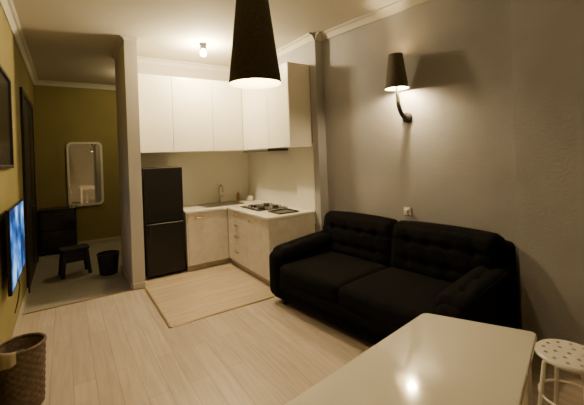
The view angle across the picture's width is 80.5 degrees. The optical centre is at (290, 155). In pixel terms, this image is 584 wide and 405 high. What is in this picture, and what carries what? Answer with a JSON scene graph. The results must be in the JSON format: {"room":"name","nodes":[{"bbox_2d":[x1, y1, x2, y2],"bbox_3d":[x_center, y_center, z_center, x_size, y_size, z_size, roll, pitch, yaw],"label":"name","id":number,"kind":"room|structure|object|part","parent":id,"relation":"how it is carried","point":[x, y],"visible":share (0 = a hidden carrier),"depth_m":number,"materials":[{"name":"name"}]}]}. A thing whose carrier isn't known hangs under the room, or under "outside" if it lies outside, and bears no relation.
{"room":"studio apartment","nodes":[
{"label":"studio apartment","id":0,"kind":"room"},
{"bbox_2d":[0,5,38,342],"bbox_3d":[-2.151,0.105,2.386,0.100,3.150,9.550,-2,0,-33],"label":"wall","id":1,"kind":"structure","parent":0,"point":[11,179],"depth_m":3.49,"materials":[{"name":"yellow paint"}]},
{"bbox_2d":[0,64,13,168],"bbox_3d":[-2.464,-0.314,2.968,0.033,0.850,0.850,-2,0,-33],"label":"framed picture","id":2,"kind":"object","parent":1,"relation":"attached to","point":[6,124],"visible":1,"depth_m":3.06},
{"bbox_3d":[-2.479,-0.724,2.968,0.033,0.030,0.850,-2,0,-33],"label":"frame","id":3,"kind":"part","parent":2,"relation":"part of","materials":[{"name":"wood"}]},
{"bbox_3d":[-2.449,0.096,2.968,0.033,0.030,0.850,-2,0,-33],"label":"frame","id":4,"kind":"part","parent":2,"relation":"part of","materials":[{"name":"wood"}]},
{"bbox_3d":[-2.688,-0.306,3.312,0.033,0.790,0.030,-2,0,-33],"label":"frame","id":5,"kind":"part","parent":2,"relation":"part of","materials":[{"name":"black wood"}]},
{"bbox_2d":[5,199,24,313],"bbox_3d":[-2.508,0.945,3.142,0.065,1.004,1.040,-2,0,-33],"label":"television","id":6,"kind":"object","parent":1,"relation":"attached to","point":[14,219],"visible":1,"depth_m":2.92,"materials":[{"name":"black"}]},
{"bbox_2d":[0,0,37,84],"bbox_3d":[-2.104,-1.432,2.394,0.080,0.080,9.450,-2,0,-33],"label":"trim","id":7,"kind":"structure","parent":1,"relation":"attached to","point":[8,7],"depth_m":3.97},
{"bbox_2d":[11,288,27,337],"bbox_3d":[-1.350,1.609,1.350,0.015,0.077,7.000,-2,0,-33],"label":"baseboard","id":8,"kind":"structure","parent":1,"relation":"attached to","point":[17,324],"depth_m":3.55,"materials":[{"name":"beige wood"}]},
{"bbox_2d":[19,87,30,292],"bbox_3d":[-3.333,0.432,4.336,0.030,2.577,0.080,-2,0,-33],"label":"door frame","id":9,"kind":"structure","parent":1,"relation":"attached to","point":[20,88],"depth_m":4.30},
{"bbox_2d":[23,89,32,109],"bbox_3d":[-3.816,-0.799,5.006,0.030,0.080,1.520,-2,0,-33],"label":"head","id":10,"kind":"object","parent":1,"relation":"attached to","point":[25,96],"visible":0.52,"depth_m":4.88},
{"bbox_2d":[23,97,33,286],"bbox_3d":[-3.565,0.478,4.682,0.018,2.492,0.755,-2,0,-33],"label":"leaf","id":11,"kind":"object","parent":1,"relation":"attached to","point":[24,100],"visible":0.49,"depth_m":4.79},
{"bbox_2d":[24,108,30,203],"bbox_3d":[-3.572,0.007,4.689,0.006,1.250,0.515,-2,0,-33],"label":"panel","id":12,"kind":"object","parent":11,"relation":"attached to","point":[25,111],"visible":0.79,"depth_m":4.65,"materials":[{"name":"black wood"}]},
{"bbox_2d":[28,211,32,275],"bbox_3d":[-3.529,1.181,4.689,0.006,0.800,0.515,-2,0,-33],"label":"panel","id":13,"kind":"object","parent":11,"relation":"attached to","point":[29,214],"visible":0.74,"depth_m":4.65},
{"bbox_2d":[28,105,36,272],"bbox_3d":[-3.982,0.494,5.323,0.018,2.492,0.755,-2,0,-33],"label":"leaf","id":14,"kind":"object","parent":1,"relation":"attached to","point":[29,108],"visible":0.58,"depth_m":5.10,"materials":[{"name":"black wood"}]},
{"bbox_2d":[29,115,34,198],"bbox_3d":[-3.990,0.023,5.330,0.006,1.250,0.515,-2,0,-33],"label":"panel","id":15,"kind":"object","parent":14,"relation":"attached to","point":[30,118],"visible":0.96,"depth_m":5.28,"materials":[{"name":"black wood"}]},
{"bbox_2d":[32,206,36,262],"bbox_3d":[-3.946,1.197,5.330,0.006,0.800,0.515,-2,0,-33],"label":"panel","id":16,"kind":"object","parent":14,"relation":"attached to","point":[33,209],"visible":0.94,"depth_m":5.28,"materials":[{"name":"black wood"}]},
{"bbox_2d":[32,110,38,261],"bbox_3d":[-4.207,0.464,5.676,0.030,2.577,0.080,-2,0,-33],"label":"door frame","id":17,"kind":"structure","parent":1,"relation":"attached to","point":[32,110],"depth_m":5.65,"materials":[{"name":"black wood"}]},
{"bbox_2d":[33,85,120,251],"bbox_3d":[-3.705,0.162,7.013,2.350,3.150,0.100,-2,0,-33],"label":"wall","id":18,"kind":"structure","parent":0,"point":[63,116],"depth_m":6.68,"materials":[{"name":"yellow paint"}]},
{"bbox_2d":[34,80,115,89],"bbox_3d":[-3.754,-1.371,6.910,2.250,0.080,0.080,-2,0,-33],"label":"trim","id":19,"kind":"structure","parent":18,"relation":"attached to","point":[39,82],"depth_m":6.65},
{"bbox_2d":[66,142,103,206],"bbox_3d":[-3.995,0.358,6.737,0.600,1.240,0.033,-2,0,-33],"label":"wall mirror","id":20,"kind":"object","parent":18,"relation":"attached to","point":[84,159],"visible":0.97,"depth_m":6.73,"materials":[{"name":"white paint"}]},
{"bbox_2d":[77,236,120,244],"bbox_3d":[-3.650,1.695,6.943,2.230,0.077,0.015,-2,0,-33],"label":"baseboard","id":21,"kind":"structure","parent":18,"relation":"attached to","point":[118,237],"depth_m":6.86,"materials":[{"name":"wood"}]},
{"bbox_2d":[115,40,144,289],"bbox_3d":[-2.210,0.107,4.724,0.145,3.150,0.970,-2,0,-33],"label":"wall partition","id":22,"kind":"structure","parent":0,"point":[126,69],"depth_m":4.34,"materials":[{"name":"beige paint"}]},
{"bbox_2d":[111,35,123,59],"bbox_3d":[-2.334,-1.444,4.656,0.040,0.040,1.010,-2,0,-33],"label":"trim","id":23,"kind":"structure","parent":22,"relation":"attached to","point":[121,39],"depth_m":4.56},
{"bbox_2d":[121,265,131,288],"bbox_3d":[-2.234,1.642,4.701,0.015,0.077,0.920,-2,0,-33],"label":"baseboard","id":24,"kind":"structure","parent":22,"relation":"attached to","point":[122,267],"depth_m":4.63,"materials":[{"name":"beige wood"}]},
{"bbox_2d":[124,36,136,41],"bbox_3d":[-1.991,-1.456,4.300,0.145,0.040,0.040,-2,0,-33],"label":"trim","id":25,"kind":"structure","parent":22,"relation":"attached to","point":[129,38],"depth_m":4.30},
{"bbox_2d":[133,282,145,289],"bbox_3d":[-1.884,1.625,4.311,0.145,0.069,0.015,-2,0,-33],"label":"baseboard","id":26,"kind":"structure","parent":22,"relation":"attached to","point":[141,284],"depth_m":4.30,"materials":[{"name":"beige wood"}]},
{"bbox_2d":[137,63,229,81],"bbox_3d":[-1.524,0.081,5.690,2.060,3.150,0.100,-2,0,-33],"label":"wall","id":27,"kind":"structure","parent":0,"point":[150,69],"depth_m":5.52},
{"bbox_2d":[137,56,229,72],"bbox_3d":[-1.590,-1.451,5.576,1.920,0.080,0.080,-2,0,-33],"label":"trim","id":28,"kind":"structure","parent":27,"relation":"attached to","point":[144,60],"depth_m":5.49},
{"bbox_2d":[141,151,248,205],"bbox_3d":[-1.542,0.432,5.609,1.920,1.050,0.004,-2,0,-33],"label":"backsplash","id":29,"kind":"structure","parent":27,"relation":"attached to","point":[203,173],"depth_m":5.72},
{"bbox_2d":[138,62,311,153],"bbox_3d":[-1.055,-0.604,4.804,1.908,1.075,1.914,-2,0,-33],"label":"upper cabinet","id":30,"kind":"object","parent":27,"relation":"attached to","point":[177,114],"visible":0.79,"depth_m":4.88,"materials":[{"name":"white wood"}]},
{"bbox_3d":[-1.871,-0.576,4.751,0.478,1.070,0.018,-2,0,-33],"label":"door","id":31,"kind":"part","parent":30,"relation":"part of","materials":[{"name":"white wood"}]},
{"bbox_3d":[-1.423,-0.593,5.043,0.581,1.070,0.018,-2,0,-33],"label":"door","id":32,"kind":"part","parent":30,"relation":"part of","materials":[{"name":"white wood"}]},
{"bbox_3d":[-0.971,-0.610,5.338,0.487,1.070,0.018,-2,0,-33],"label":"door","id":33,"kind":"part","parent":30,"relation":"part of","materials":[{"name":"white wood"}]},
{"bbox_3d":[-0.529,-0.626,5.130,0.018,1.070,0.809,-2,0,-33],"label":"door","id":34,"kind":"part","parent":30,"relation":"part of","materials":[{"name":"white wood"}]},
{"bbox_2d":[243,148,287,151],"bbox_3d":[-0.383,-0.072,5.196,0.340,0.035,0.780,-2,0,-33],"label":"range hood","id":35,"kind":"object","parent":30,"relation":"attached to","point":[282,149],"visible":1,"depth_m":4.95,"materials":[{"name":"metal"}]},
{"bbox_3d":[-0.166,-0.639,4.572,0.018,1.070,0.511,-2,0,-33],"label":"door","id":36,"kind":"part","parent":30,"relation":"part of","materials":[{"name":"white wood"}]},
{"bbox_3d":[0.117,-0.647,4.437,0.344,1.075,0.019,-2,0,-33],"label":"panel","id":37,"kind":"part","parent":30,"relation":"part of","materials":[{"name":"beige wood"}]},
{"bbox_2d":[12,0,398,85],"bbox_3d":[-0.516,-1.582,3.493,4.150,0.100,9.550,-2,0,-33],"label":"ceiling","id":38,"kind":"structure","parent":0,"point":[75,41],"depth_m":4.02,"materials":[{"name":"paint"}]},
{"bbox_2d":[199,42,206,56],"bbox_3d":[-1.171,-1.418,4.643,0.100,0.180,0.100,-2,0,-33],"label":"ceiling spotlight","id":39,"kind":"object","parent":38,"relation":"attached to","point":[203,45],"depth_m":4.61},
{"bbox_2d":[229,0,281,88],"bbox_3d":[-0.214,-0.968,1.902,0.290,1.150,0.290,-2,0,-33],"label":"pendant lamp","id":40,"kind":"object","parent":38,"relation":"hanging from","point":[254,64],"visible":1,"depth_m":1.80,"materials":[{"name":"fabric"}]},
{"bbox_2d":[199,184,243,207],"bbox_3d":[-1.125,0.626,5.512,0.620,0.301,0.508,-2,0,-33],"label":"sink","id":41,"kind":"object","parent":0,"point":[220,203],"depth_m":5.53,"materials":[{"name":"silver metal"}]},
{"bbox_2d":[16,240,583,404],"bbox_3d":[-0.396,1.664,3.493,4.150,0.104,9.550,-2,0,-33],"label":"floor","id":42,"kind":"structure","parent":0,"point":[116,349],"depth_m":3.02,"materials":[{"name":"laminate"}]},
{"bbox_2d":[0,332,46,404],"bbox_3d":[-1.785,1.454,2.295,0.285,0.424,0.292,-2,0,-33],"label":"basket","id":43,"kind":"object","parent":42,"relation":"on","point":[22,357],"visible":1,"depth_m":2.23,"materials":[{"name":"wicker"}]},
{"bbox_2d":[37,205,77,255],"bbox_3d":[-4.220,1.356,6.296,0.590,0.798,0.430,-2,0,-33],"label":"cabinet","id":44,"kind":"object","parent":42,"relation":"on","point":[57,225],"visible":0.93,"depth_m":6.12,"materials":[{"name":"black wood"}]},
{"bbox_2d":[58,243,91,279],"bbox_3d":[-3.121,1.520,4.997,0.381,0.390,0.279,-2,0,-42],"label":"step stool","id":45,"kind":"object","parent":42,"relation":"on","point":[79,252],"visible":1,"depth_m":4.94,"materials":[{"name":"brown wood"}]},
{"bbox_3d":[-3.299,1.540,4.978,0.090,0.362,0.069,-2,0,-42],"label":"leg","id":46,"kind":"part","parent":45,"relation":"part of","materials":[{"name":"brown wood"}]},
{"bbox_3d":[-3.159,1.535,4.822,0.090,0.362,0.069,-2,0,-42],"label":"leg","id":47,"kind":"part","parent":45,"relation":"part of","materials":[{"name":"brown wood"}]},
{"bbox_3d":[-3.128,1.340,4.997,0.360,0.030,0.260,-2,0,-42],"label":"seat","id":48,"kind":"part","parent":45,"relation":"part of","materials":[{"name":"brown wood"}]},
{"bbox_3d":[-2.942,1.527,5.015,0.090,0.362,0.069,-2,0,-42],"label":"leg","id":49,"kind":"part","parent":45,"relation":"part of","materials":[{"name":"brown wood"}]},
{"bbox_2d":[22,289,132,314],"bbox_3d":[-2.421,1.686,3.993,1.105,0.009,0.030,-2,0,-33],"label":"trim","id":50,"kind":"structure","parent":42,"relation":"on","point":[130,289],"depth_m":3.96,"materials":[{"name":"wood"}]},
{"bbox_2d":[96,250,119,275],"bbox_3d":[-2.617,1.546,4.967,0.300,0.300,0.300,-2,0,-33],"label":"trash can","id":51,"kind":"object","parent":42,"relation":"on","point":[108,260],"visible":1,"depth_m":4.87,"materials":[{"name":"black plastic"}]},
{"bbox_2d":[144,287,170,327],"bbox_3d":[-1.489,1.651,3.816,0.025,0.010,1.275,-2,0,-33],"label":"trim","id":52,"kind":"structure","parent":42,"relation":"on","point":[145,288],"depth_m":3.71,"materials":[{"name":"wood"}]},
{"bbox_2d":[141,166,185,278],"bbox_3d":[-1.866,0.918,4.961,0.510,1.496,0.615,-2,0,-33],"label":"refrigerator","id":53,"kind":"object","parent":42,"relation":"on","point":[162,187],"visible":0.94,"depth_m":4.71,"materials":[{"name":"black metal"}]},
{"bbox_3d":[-1.738,0.535,4.743,0.510,0.740,0.055,-2,0,-33],"label":"door","id":54,"kind":"part","parent":53,"relation":"part of","materials":[{"name":"black metal"}]},
{"bbox_3d":[-1.711,1.267,4.743,0.510,0.695,0.055,-2,0,-33],"label":"door","id":55,"kind":"part","parent":53,"relation":"part of","materials":[{"name":"black metal"}]},
{"bbox_2d":[169,296,273,327],"bbox_3d":[-0.674,1.621,3.601,1.155,0.010,0.025,-2,0,-33],"label":"trim","id":56,"kind":"structure","parent":42,"relation":"on","point":[271,296],"depth_m":3.56,"materials":[{"name":"wood"}]},
{"bbox_2d":[183,199,314,284],"bbox_3d":[-0.738,1.194,4.953,1.322,0.861,1.932,-2,0,-33],"label":"kitchen base cabinets","id":57,"kind":"object","parent":42,"relation":"on","point":[245,238],"visible":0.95,"depth_m":4.87,"materials":[{"name":"beige wood"}]},
{"bbox_3d":[-1.190,1.186,5.033,0.594,0.728,0.019,-2,0,-33],"label":"door","id":58,"kind":"part","parent":57,"relation":"part of","materials":[{"name":"beige wood"}]},
{"bbox_3d":[-0.759,0.877,4.929,0.019,0.137,0.631,-2,0,-33],"label":"drawer","id":59,"kind":"part","parent":57,"relation":"part of","materials":[{"name":"beige wood"}]},
{"bbox_3d":[-0.754,1.024,4.929,0.019,0.144,0.631,-2,0,-33],"label":"drawer","id":60,"kind":"part","parent":57,"relation":"part of","materials":[{"name":"beige wood"}]},
{"bbox_3d":[-0.748,1.183,4.929,0.019,0.164,0.631,-2,0,-33],"label":"drawer","id":61,"kind":"part","parent":57,"relation":"part of","materials":[{"name":"beige wood"}]},
{"bbox_3d":[-0.740,1.401,4.929,0.019,0.259,0.631,-2,0,-33],"label":"drawer","id":62,"kind":"part","parent":57,"relation":"part of","materials":[{"name":"beige wood"}]},
{"bbox_2d":[183,199,314,220],"bbox_3d":[-0.753,0.781,4.953,1.322,0.035,1.932,-2,0,-33],"label":"countertop","id":63,"kind":"structure","parent":57,"relation":"on","point":[188,209],"depth_m":4.86,"materials":[{"name":"white stone"}]},
{"bbox_2d":[240,202,287,210],"bbox_3d":[-0.383,0.730,4.986,0.480,0.037,0.560,-2,0,-33],"label":"gas hob","id":64,"kind":"object","parent":63,"relation":"in","point":[265,206],"visible":1,"depth_m":4.90,"materials":[{"name":"metal"}]},
{"bbox_3d":[-0.411,1.157,4.411,0.019,0.728,0.595,-2,0,-33],"label":"door","id":65,"kind":"part","parent":57,"relation":"part of","materials":[{"name":"beige wood"}]},
{"bbox_2d":[268,208,298,214],"bbox_3d":[-0.091,0.729,4.519,0.300,0.017,0.300,-2,0,-33],"label":"serving tray","id":66,"kind":"object","parent":57,"relation":"on","point":[284,210],"visible":1,"depth_m":4.51,"materials":[{"name":"brown wood"}]},
{"bbox_3d":[0.038,1.139,4.334,0.688,0.740,0.015,-2,0,-33],"label":"panel","id":67,"kind":"part","parent":57,"relation":"part of","materials":[{"name":"beige wood"}]},
{"bbox_2d":[269,211,517,344],"bbox_3d":[0.822,1.112,3.324,1.118,0.914,2.167,-2,0,-39],"label":"sofa","id":68,"kind":"object","parent":42,"relation":"on","point":[368,276],"visible":0.92,"depth_m":3.03,"materials":[{"name":"black fabric"}]},
{"bbox_3d":[0.193,1.274,4.037,1.004,0.504,0.224,-2,0,-39],"label":"arm","id":69,"kind":"part","parent":68,"relation":"part of","materials":[{"name":"black fabric"}]},
{"bbox_2d":[280,251,388,302],"bbox_3d":[0.488,1.228,3.596,0.936,0.226,0.866,-2,0,-39],"label":"seat cushion","id":70,"kind":"object","parent":68,"relation":"on","point":[314,276],"depth_m":3.41,"materials":[{"name":"black fabric"}]},
{"bbox_2d":[323,211,397,266],"bbox_3d":[0.780,0.932,3.921,0.280,0.550,1.040,12,-9,-38],"label":"cushion","id":71,"kind":"object","parent":68,"relation":"on","point":[369,238],"depth_m":3.75,"materials":[{"name":"black fabric"}]},
{"bbox_2d":[338,267,451,330],"bbox_3d":[1.014,1.208,2.954,0.936,0.226,0.866,-2,0,-39],"label":"seat cushion","id":72,"kind":"object","parent":68,"relation":"on","point":[379,298],"depth_m":2.81,"materials":[{"name":"black fabric"}]},
{"bbox_2d":[391,220,507,282],"bbox_3d":[1.400,0.909,3.163,0.280,0.550,1.040,12,-9,-38],"label":"cushion","id":73,"kind":"object","parent":68,"relation":"on","point":[444,253],"depth_m":3.04,"materials":[{"name":"black fabric"}]},
{"bbox_3d":[1.402,1.229,2.560,1.004,0.504,0.224,-2,0,-39],"label":"arm","id":74,"kind":"part","parent":68,"relation":"part of","materials":[{"name":"black fabric"}]},
{"bbox_3d":[1.187,1.117,3.622,0.176,0.776,2.076,-2,0,-39],"label":"frame","id":75,"kind":"part","parent":68,"relation":"part of","materials":[{"name":"black fabric"}]},
{"bbox_2d":[285,313,536,404],"bbox_3d":[0.477,1.208,1.298,0.658,0.749,1.281,-2,0,40],"label":"dining table","id":76,"kind":"object","parent":42,"relation":"on","point":[432,359],"visible":1,"depth_m":1.34,"materials":[{"name":"white paint"}]},
{"bbox_3d":[1.053,1.200,1.539,0.044,0.721,0.044,-2,0,-33],"label":"leg","id":77,"kind":"part","parent":76,"relation":"part of","materials":[{"name":"white paint"}]},
{"bbox_2d":[535,339,583,404],"bbox_3d":[1.539,1.309,1.891,0.316,0.449,0.316,-2,0,-33],"label":"round stool","id":78,"kind":"object","parent":42,"relation":"on","point":[565,355],"visible":0.98,"depth_m":1.91,"materials":[{"name":"white paint"}]},
{"bbox_3d":[1.406,1.322,1.919,0.090,0.431,0.022,-2,0,12],"label":"leg","id":79,"kind":"part","parent":78,"relation":"part of","materials":[{"name":"white paint"}]},
{"bbox_3d":[1.567,1.316,2.023,0.022,0.431,0.090,-2,0,12],"label":"leg","id":80,"kind":"part","parent":78,"relation":"part of","materials":[{"name":"white paint"}]},
{"bbox_3d":[1.531,1.097,1.891,0.316,0.025,0.316,-2,0,-33],"label":"seat","id":81,"kind":"part","parent":78,"relation":"part of","materials":[{"name":"white paint"}]},
{"bbox_3d":[1.511,1.319,1.757,0.022,0.431,0.090,-2,0,12],"label":"leg","id":82,"kind":"part","parent":78,"relation":"part of","materials":[{"name":"white paint"}]},
{"bbox_2d":[278,36,328,231],"bbox_3d":[-0.134,0.030,5.314,0.140,3.150,2.050,-2,0,-33],"label":"wall","id":83,"kind":"structure","parent":0,"point":[311,53],"depth_m":4.46,"materials":[{"name":"beige paint"}]},
{"bbox_2d":[248,143,315,222],"bbox_3d":[-0.210,0.383,5.319,0.004,1.050,1.936,-2,0,-33],"label":"backsplash","id":84,"kind":"structure","parent":83,"relation":"attached to","point":[287,178],"depth_m":5.11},
{"bbox_2d":[276,33,314,57],"bbox_3d":[-0.284,-1.500,5.254,0.080,0.080,2.050,-2,0,-33],"label":"trim","id":85,"kind":"structure","parent":83,"relation":"attached to","point":[308,37],"depth_m":4.70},
{"bbox_2d":[314,32,321,40],"bbox_3d":[0.387,-1.524,4.419,0.130,0.080,0.080,-2,0,-33],"label":"trim","id":86,"kind":"structure","parent":83,"relation":"attached to","point":[318,36],"depth_m":4.41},
{"bbox_2d":[322,0,521,329],"bbox_3d":[1.337,-0.024,3.588,0.480,3.150,2.550,-2,0,-33],"label":"wall","id":87,"kind":"structure","parent":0,"point":[454,163],"depth_m":3.42,"materials":[{"name":"beige paint"}]},
{"bbox_2d":[321,0,429,40],"bbox_3d":[1.102,-1.551,3.627,0.080,0.080,2.202,-2,0,-41],"label":"trim","id":88,"kind":"structure","parent":87,"relation":"attached to","point":[400,5],"depth_m":3.85,"materials":[{"name":"white paint"}]},
{"bbox_2d":[385,52,411,122],"bbox_3d":[1.099,-0.684,3.528,0.269,0.695,0.232,-2,0,-41],"label":"wall sconce","id":89,"kind":"object","parent":87,"relation":"attached to","point":[396,77],"visible":1,"depth_m":3.45,"materials":[{"name":"fabric"}]},
{"bbox_3d":[1.079,-0.856,3.516,0.232,0.350,0.232,-2,0,-41],"label":"lamp shade","id":90,"kind":"part","parent":89,"relation":"part of","materials":[{"name":"fabric"}]},
{"bbox_3d":[1.148,-0.533,3.544,0.154,0.341,0.060,-2,0,-38],"label":"arm","id":91,"kind":"part","parent":89,"relation":"part of"},
{"bbox_2d":[404,207,410,214],"bbox_3d":[1.218,0.585,3.617,0.045,0.080,0.080,-2,0,-41],"label":"wall outlet","id":92,"kind":"object","parent":87,"relation":"attached to","point":[407,211],"visible":1,"depth_m":3.61,"materials":[{"name":"white paint"}]},
{"bbox_2d":[510,0,583,345],"bbox_3d":[2.840,-0.080,1.685,0.600,3.150,2.920,-2,0,-33],"label":"wall","id":93,"kind":"structure","parent":0,"point":[547,36],"depth_m":2.55,"materials":[{"name":"grey paint"}]}
]}

